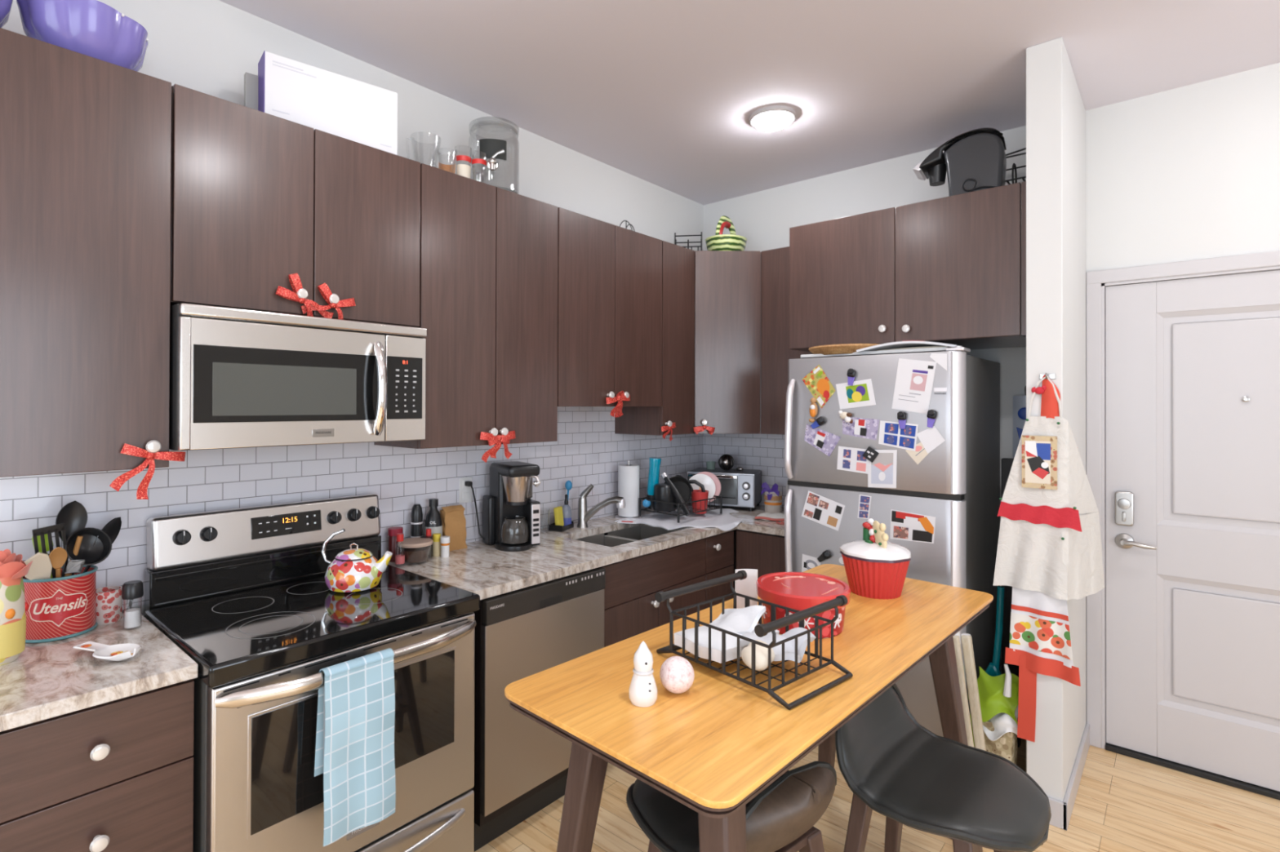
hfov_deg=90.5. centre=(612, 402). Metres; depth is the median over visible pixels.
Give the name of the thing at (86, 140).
upper cabinet
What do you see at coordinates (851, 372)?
magnet
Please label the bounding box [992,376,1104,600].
apron
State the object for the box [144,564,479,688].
cooktop
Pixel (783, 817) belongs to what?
counter stool
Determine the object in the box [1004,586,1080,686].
towel
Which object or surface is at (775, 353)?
upper cabinet
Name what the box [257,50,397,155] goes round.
appliance box
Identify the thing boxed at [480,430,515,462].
ribbon bow
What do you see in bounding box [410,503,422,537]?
pepper mill
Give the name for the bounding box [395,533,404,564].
sauce bottle
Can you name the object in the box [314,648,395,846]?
dish towel
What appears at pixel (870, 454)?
magnet
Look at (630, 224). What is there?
wire stand
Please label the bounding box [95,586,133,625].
patterned mug
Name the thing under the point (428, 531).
bottle
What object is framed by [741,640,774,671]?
decorative ball
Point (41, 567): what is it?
spatula
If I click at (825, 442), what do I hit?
print
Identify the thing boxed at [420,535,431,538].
lidded jar
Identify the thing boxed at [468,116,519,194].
dispenser
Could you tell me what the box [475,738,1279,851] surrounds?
floor
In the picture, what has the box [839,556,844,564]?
round magnet
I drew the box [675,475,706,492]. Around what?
pan
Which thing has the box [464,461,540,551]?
coffee maker
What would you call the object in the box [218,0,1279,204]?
ceiling
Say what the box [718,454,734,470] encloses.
sphere
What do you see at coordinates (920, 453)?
note
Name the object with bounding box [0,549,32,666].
bottle
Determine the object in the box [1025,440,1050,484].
print
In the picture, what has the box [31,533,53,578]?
spatula
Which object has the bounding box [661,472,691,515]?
frying pan
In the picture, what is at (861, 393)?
photo card
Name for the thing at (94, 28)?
bowl
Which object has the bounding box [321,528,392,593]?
tea kettle
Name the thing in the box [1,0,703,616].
wall
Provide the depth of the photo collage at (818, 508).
2.91 m
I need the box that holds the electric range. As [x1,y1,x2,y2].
[144,493,479,851]
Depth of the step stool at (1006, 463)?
2.89 m
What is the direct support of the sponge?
in the sink caddy
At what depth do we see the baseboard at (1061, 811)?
2.41 m
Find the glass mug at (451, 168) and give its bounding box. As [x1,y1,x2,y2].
[438,161,455,173]
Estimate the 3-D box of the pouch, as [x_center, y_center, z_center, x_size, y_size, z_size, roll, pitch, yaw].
[1.962,0.095,3.014,0.110,0.350,0.049,0,0,42]
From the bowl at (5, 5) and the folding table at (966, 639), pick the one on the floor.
the folding table at (966, 639)
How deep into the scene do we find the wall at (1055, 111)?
2.39 m
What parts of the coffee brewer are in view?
lid, power cord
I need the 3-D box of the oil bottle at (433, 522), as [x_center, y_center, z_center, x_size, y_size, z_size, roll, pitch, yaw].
[-0.753,0.523,2.664,0.078,0.228,0.073,0,0,42]
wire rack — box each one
[674,231,702,250]
[1004,147,1026,184]
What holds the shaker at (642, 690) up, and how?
on the dining table at (712, 747)
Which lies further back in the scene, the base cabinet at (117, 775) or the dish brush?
the dish brush
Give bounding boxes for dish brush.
[564,480,572,499]
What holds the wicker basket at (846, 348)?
on the serving tray
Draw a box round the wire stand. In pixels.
[619,220,635,231]
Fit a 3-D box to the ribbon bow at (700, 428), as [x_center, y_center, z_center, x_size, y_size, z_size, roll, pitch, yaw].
[0.515,0.160,3.586,0.125,0.055,0.026,0,0,-1]
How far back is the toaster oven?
3.78 m
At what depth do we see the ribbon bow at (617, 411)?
3.09 m
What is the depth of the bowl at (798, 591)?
1.78 m
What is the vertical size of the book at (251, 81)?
0.190 m
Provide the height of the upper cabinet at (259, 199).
0.601 m
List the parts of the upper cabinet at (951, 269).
door, knob, knob, door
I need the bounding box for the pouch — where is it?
[1013,385,1026,457]
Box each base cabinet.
[0,679,194,851]
[600,532,706,647]
[657,527,734,608]
[734,528,785,578]
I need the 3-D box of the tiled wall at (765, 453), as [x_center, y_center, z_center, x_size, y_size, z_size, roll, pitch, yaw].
[0.981,0.405,3.964,1.000,0.486,0.008,0,0,42]
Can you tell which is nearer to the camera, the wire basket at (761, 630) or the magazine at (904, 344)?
the wire basket at (761, 630)
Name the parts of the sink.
bowl, bowl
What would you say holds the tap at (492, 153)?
on the dispenser
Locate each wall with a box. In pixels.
[0,406,703,608]
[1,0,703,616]
[703,62,1279,672]
[703,433,787,507]
[1026,37,1086,801]
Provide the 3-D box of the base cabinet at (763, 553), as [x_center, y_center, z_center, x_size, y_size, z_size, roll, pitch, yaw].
[0.989,1.122,3.520,0.378,0.876,0.611,0,0,42]
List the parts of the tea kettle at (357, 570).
bail handle, lid, lid knob, spout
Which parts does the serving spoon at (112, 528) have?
handle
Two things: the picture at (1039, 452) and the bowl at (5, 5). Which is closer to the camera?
the bowl at (5, 5)
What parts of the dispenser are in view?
lid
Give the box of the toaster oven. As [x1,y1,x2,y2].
[687,467,761,511]
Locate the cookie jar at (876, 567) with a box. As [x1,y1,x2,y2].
[840,518,911,599]
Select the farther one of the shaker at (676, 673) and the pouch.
the pouch
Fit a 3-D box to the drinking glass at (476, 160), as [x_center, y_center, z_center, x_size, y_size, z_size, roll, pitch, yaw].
[-0.542,-0.937,2.564,0.064,0.130,0.064,0,0,36]
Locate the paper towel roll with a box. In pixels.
[615,460,642,519]
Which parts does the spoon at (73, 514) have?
handle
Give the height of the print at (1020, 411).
0.225 m
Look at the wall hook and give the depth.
2.35 m
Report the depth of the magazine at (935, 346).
2.73 m
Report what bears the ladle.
in the tin
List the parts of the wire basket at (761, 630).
handle, frame, handle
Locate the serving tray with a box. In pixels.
[800,346,970,358]
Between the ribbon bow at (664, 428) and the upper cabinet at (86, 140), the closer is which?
the upper cabinet at (86, 140)
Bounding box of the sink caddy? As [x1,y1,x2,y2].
[549,520,573,532]
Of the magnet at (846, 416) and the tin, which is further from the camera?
the magnet at (846, 416)
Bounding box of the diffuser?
[754,112,791,131]
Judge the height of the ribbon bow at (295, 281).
0.154 m
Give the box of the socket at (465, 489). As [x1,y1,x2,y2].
[462,480,469,499]
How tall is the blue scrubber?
0.044 m
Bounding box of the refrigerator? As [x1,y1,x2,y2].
[784,346,999,737]
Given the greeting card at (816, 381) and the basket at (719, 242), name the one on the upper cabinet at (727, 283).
the basket at (719, 242)
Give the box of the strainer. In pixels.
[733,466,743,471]
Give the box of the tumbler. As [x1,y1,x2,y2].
[646,457,661,508]
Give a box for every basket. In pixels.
[654,570,853,710]
[705,215,746,250]
[808,343,877,355]
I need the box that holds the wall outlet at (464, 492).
[458,476,472,503]
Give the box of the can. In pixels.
[760,482,782,513]
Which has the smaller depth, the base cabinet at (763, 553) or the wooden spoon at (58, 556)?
the wooden spoon at (58, 556)
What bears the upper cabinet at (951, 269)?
attached to the wall at (1189, 172)
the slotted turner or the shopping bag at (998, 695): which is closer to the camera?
the slotted turner
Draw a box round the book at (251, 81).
[244,71,258,110]
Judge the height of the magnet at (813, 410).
0.115 m
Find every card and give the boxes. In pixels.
[801,554,821,572]
[802,364,835,408]
[835,378,875,409]
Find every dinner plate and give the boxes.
[688,474,715,501]
[697,471,720,502]
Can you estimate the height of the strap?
0.315 m
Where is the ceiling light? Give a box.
[749,106,796,131]
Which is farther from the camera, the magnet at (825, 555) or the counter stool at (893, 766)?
the magnet at (825, 555)
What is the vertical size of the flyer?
0.074 m
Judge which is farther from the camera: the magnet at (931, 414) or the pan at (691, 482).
the pan at (691, 482)
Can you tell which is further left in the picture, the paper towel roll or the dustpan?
the paper towel roll
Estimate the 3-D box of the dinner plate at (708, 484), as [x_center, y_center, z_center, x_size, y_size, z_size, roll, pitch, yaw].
[0.499,0.490,3.600,0.164,0.161,0.042,0,0,6]
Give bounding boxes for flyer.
[929,353,946,370]
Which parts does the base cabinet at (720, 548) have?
knob, drawer, door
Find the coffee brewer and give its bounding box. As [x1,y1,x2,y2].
[912,127,1006,196]
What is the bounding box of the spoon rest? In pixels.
[72,641,142,661]
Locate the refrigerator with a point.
(957, 483)
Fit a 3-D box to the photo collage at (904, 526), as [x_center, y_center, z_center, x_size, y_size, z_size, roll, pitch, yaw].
[1.252,0.522,2.651,0.180,0.126,0.002,0,0,42]
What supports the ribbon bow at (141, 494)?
attached to the upper cabinet at (86, 140)
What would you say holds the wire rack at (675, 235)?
on the upper cabinet at (727, 283)
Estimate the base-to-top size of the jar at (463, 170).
0.145 m
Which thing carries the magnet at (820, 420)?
attached to the refrigerator
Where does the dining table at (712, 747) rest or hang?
on the floor
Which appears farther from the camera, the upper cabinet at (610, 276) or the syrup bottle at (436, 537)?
the upper cabinet at (610, 276)
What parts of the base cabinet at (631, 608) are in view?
door, drawer, knob, door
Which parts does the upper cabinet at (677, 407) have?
knob, door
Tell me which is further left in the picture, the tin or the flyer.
the tin
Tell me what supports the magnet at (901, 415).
attached to the refrigerator
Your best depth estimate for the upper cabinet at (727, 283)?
3.61 m
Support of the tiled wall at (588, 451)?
attached to the wall at (206, 46)
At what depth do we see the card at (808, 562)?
2.95 m
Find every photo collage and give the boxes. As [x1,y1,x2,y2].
[801,490,844,531]
[889,509,935,543]
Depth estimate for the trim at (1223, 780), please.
2.65 m
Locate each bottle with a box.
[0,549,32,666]
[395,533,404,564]
[424,498,442,538]
[426,528,432,558]
[432,533,440,556]
[440,535,449,557]
[562,494,571,527]
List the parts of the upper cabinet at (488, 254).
door, knob, knob, door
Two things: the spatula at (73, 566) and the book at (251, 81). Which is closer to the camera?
the spatula at (73, 566)
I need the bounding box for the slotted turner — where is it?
[31,523,68,578]
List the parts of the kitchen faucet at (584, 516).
lever, spout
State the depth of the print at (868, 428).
2.79 m
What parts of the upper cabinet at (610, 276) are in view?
door, knob, knob, door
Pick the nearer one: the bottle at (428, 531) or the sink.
the bottle at (428, 531)
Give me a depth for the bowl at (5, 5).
1.56 m
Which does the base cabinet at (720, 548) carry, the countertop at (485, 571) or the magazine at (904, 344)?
the countertop at (485, 571)
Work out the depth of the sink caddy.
3.14 m
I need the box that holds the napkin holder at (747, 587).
[734,568,757,608]
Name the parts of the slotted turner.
handle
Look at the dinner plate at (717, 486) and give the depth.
3.61 m
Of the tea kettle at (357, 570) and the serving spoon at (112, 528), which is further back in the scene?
the tea kettle at (357, 570)
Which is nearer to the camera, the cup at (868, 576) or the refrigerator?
the cup at (868, 576)
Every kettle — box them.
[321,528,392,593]
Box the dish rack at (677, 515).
[639,495,722,523]
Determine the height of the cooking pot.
0.140 m
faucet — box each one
[576,484,625,528]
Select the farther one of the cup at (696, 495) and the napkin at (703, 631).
the cup at (696, 495)
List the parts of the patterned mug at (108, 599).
handle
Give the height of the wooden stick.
0.248 m
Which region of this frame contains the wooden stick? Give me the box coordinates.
[64,536,83,577]
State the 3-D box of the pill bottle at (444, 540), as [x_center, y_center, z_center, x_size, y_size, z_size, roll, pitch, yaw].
[-0.691,0.595,2.608,0.039,0.084,0.039,0,0,42]
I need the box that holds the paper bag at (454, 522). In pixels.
[440,504,467,551]
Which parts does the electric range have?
knob, knob, control panel, knob, oven door, door handle, knob, knob, storage drawer, drawer handle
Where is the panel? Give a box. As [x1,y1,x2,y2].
[192,676,207,851]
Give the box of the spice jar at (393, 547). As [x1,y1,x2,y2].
[387,526,403,562]
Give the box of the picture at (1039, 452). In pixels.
[1022,435,1057,489]
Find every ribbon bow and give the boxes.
[109,443,186,499]
[275,273,333,318]
[301,283,355,319]
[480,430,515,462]
[605,391,630,417]
[661,422,675,440]
[693,425,715,435]
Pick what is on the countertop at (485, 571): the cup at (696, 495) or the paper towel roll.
the paper towel roll
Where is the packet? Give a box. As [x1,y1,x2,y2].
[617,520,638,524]
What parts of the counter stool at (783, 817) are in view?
leg, seat frame, leg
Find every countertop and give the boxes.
[0,607,197,732]
[388,503,784,599]
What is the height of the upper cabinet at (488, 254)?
1.046 m
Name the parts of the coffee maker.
power cord, plate, water tank, drip lever, control plate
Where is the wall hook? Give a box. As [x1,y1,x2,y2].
[1039,373,1055,379]
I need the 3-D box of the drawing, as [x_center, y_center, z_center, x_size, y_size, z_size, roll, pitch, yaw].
[1.160,0.288,2.732,0.122,0.170,0.001,0,0,42]
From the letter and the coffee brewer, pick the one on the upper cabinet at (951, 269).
the coffee brewer
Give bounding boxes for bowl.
[0,0,13,27]
[16,0,148,71]
[755,572,850,639]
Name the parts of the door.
handle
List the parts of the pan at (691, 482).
pan handle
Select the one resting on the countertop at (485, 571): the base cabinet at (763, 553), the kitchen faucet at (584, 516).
the kitchen faucet at (584, 516)
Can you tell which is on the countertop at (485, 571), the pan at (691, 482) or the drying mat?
the drying mat
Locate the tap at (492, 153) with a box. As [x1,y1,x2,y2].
[488,149,504,171]
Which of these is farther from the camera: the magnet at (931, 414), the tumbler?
the tumbler
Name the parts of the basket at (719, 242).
handle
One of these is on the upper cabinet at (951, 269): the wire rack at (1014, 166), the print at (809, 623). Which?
the wire rack at (1014, 166)
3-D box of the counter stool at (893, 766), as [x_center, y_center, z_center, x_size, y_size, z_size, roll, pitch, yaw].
[0.811,1.152,1.608,0.454,0.796,0.488,0,0,-42]
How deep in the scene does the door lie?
2.66 m
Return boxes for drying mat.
[614,506,742,531]
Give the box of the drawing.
[867,449,897,488]
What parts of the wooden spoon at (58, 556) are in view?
handle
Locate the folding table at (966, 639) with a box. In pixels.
[952,631,986,751]
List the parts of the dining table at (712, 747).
leg, leg, leg, leg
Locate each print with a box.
[761,604,841,629]
[804,423,840,456]
[842,417,879,439]
[1016,407,1026,439]
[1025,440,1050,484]
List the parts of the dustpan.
handle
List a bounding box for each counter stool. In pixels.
[626,761,836,851]
[835,683,1051,851]
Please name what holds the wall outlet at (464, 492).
attached to the tiled wall at (588, 451)
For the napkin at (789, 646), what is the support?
in the wire basket at (761, 630)
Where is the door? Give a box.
[1105,270,1279,791]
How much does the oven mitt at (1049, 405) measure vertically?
0.172 m
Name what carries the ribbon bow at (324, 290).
attached to the upper cabinet at (259, 199)
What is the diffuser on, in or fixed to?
attached to the ceiling light
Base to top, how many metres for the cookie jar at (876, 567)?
0.248 m
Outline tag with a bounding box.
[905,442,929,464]
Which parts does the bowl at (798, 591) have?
lid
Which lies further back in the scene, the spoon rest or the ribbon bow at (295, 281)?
the ribbon bow at (295, 281)
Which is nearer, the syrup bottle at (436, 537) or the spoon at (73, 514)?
the spoon at (73, 514)
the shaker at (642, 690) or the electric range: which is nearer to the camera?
the shaker at (642, 690)
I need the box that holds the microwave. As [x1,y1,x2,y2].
[168,302,426,450]
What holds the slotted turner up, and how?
in the tin
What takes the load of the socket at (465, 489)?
attached to the wall outlet at (464, 492)
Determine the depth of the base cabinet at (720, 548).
3.29 m
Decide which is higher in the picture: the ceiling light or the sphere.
the ceiling light
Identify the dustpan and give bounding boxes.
[984,586,1004,676]
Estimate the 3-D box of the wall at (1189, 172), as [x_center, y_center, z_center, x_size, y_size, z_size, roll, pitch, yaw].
[2.583,0.110,2.605,5.200,2.900,0.100,0,0,42]
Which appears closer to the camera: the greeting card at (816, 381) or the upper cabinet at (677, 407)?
the greeting card at (816, 381)
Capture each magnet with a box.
[808,397,817,422]
[810,416,825,429]
[817,550,831,562]
[838,410,853,423]
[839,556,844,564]
[847,368,856,386]
[862,446,879,462]
[897,411,906,429]
[926,409,937,427]
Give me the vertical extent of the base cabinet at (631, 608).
0.876 m
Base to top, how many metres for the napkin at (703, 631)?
0.035 m
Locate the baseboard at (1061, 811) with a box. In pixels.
[1048,724,1089,831]
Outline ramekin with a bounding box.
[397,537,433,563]
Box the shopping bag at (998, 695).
[968,663,1018,765]
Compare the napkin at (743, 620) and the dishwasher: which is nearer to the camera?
the napkin at (743, 620)
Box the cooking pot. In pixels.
[653,483,676,511]
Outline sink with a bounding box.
[575,524,676,546]
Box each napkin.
[673,622,779,663]
[710,605,765,635]
[739,627,815,662]
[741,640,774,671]
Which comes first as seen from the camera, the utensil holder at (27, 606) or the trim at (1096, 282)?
the utensil holder at (27, 606)
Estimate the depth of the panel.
1.56 m
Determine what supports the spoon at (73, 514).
in the tin
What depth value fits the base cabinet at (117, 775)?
1.41 m
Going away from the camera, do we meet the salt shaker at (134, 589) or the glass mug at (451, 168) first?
the salt shaker at (134, 589)
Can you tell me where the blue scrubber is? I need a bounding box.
[642,499,650,507]
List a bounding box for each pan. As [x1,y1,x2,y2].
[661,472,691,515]
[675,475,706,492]
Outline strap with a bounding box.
[1017,654,1036,742]
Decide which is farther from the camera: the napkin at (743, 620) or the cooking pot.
the cooking pot
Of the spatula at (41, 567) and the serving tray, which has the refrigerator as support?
the serving tray
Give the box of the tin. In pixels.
[22,564,97,643]
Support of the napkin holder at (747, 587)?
on the dining table at (712, 747)
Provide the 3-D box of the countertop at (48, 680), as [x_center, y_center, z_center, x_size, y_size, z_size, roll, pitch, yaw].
[-1.508,0.645,1.438,0.641,0.034,0.811,0,0,42]
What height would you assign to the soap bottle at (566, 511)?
0.165 m
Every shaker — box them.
[121,580,143,628]
[628,641,657,707]
[659,656,693,693]
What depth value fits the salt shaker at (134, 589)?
1.75 m
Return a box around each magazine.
[856,340,958,352]
[876,346,951,351]
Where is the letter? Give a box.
[891,358,936,413]
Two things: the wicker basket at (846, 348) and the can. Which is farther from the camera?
the can
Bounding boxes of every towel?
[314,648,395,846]
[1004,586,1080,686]
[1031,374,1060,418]
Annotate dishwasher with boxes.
[473,567,605,851]
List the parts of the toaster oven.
door handle, door, control panel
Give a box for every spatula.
[23,552,52,580]
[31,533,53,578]
[64,560,84,573]
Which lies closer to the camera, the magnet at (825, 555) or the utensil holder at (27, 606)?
the utensil holder at (27, 606)
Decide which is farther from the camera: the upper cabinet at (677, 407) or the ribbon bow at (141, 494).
the upper cabinet at (677, 407)
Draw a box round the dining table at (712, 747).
[504,564,993,851]
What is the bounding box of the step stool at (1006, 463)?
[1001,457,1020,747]
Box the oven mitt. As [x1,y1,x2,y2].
[755,512,784,524]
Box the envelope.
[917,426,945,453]
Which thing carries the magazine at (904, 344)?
on the magazine at (935, 346)
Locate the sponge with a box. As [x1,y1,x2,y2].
[553,506,564,526]
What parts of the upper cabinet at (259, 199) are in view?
door, knob, knob, door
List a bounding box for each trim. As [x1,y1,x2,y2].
[1085,250,1279,749]
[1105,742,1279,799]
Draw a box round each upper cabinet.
[0,27,171,477]
[169,84,420,327]
[374,163,558,448]
[557,207,662,406]
[614,240,694,435]
[693,250,761,434]
[760,246,813,435]
[789,181,1026,352]
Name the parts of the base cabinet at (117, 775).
drawer, knob, knob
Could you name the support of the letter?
attached to the refrigerator
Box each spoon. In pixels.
[48,546,67,577]
[55,500,87,577]
[82,516,121,573]
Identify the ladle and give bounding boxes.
[64,527,111,575]
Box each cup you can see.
[691,489,709,514]
[706,461,715,469]
[841,554,909,599]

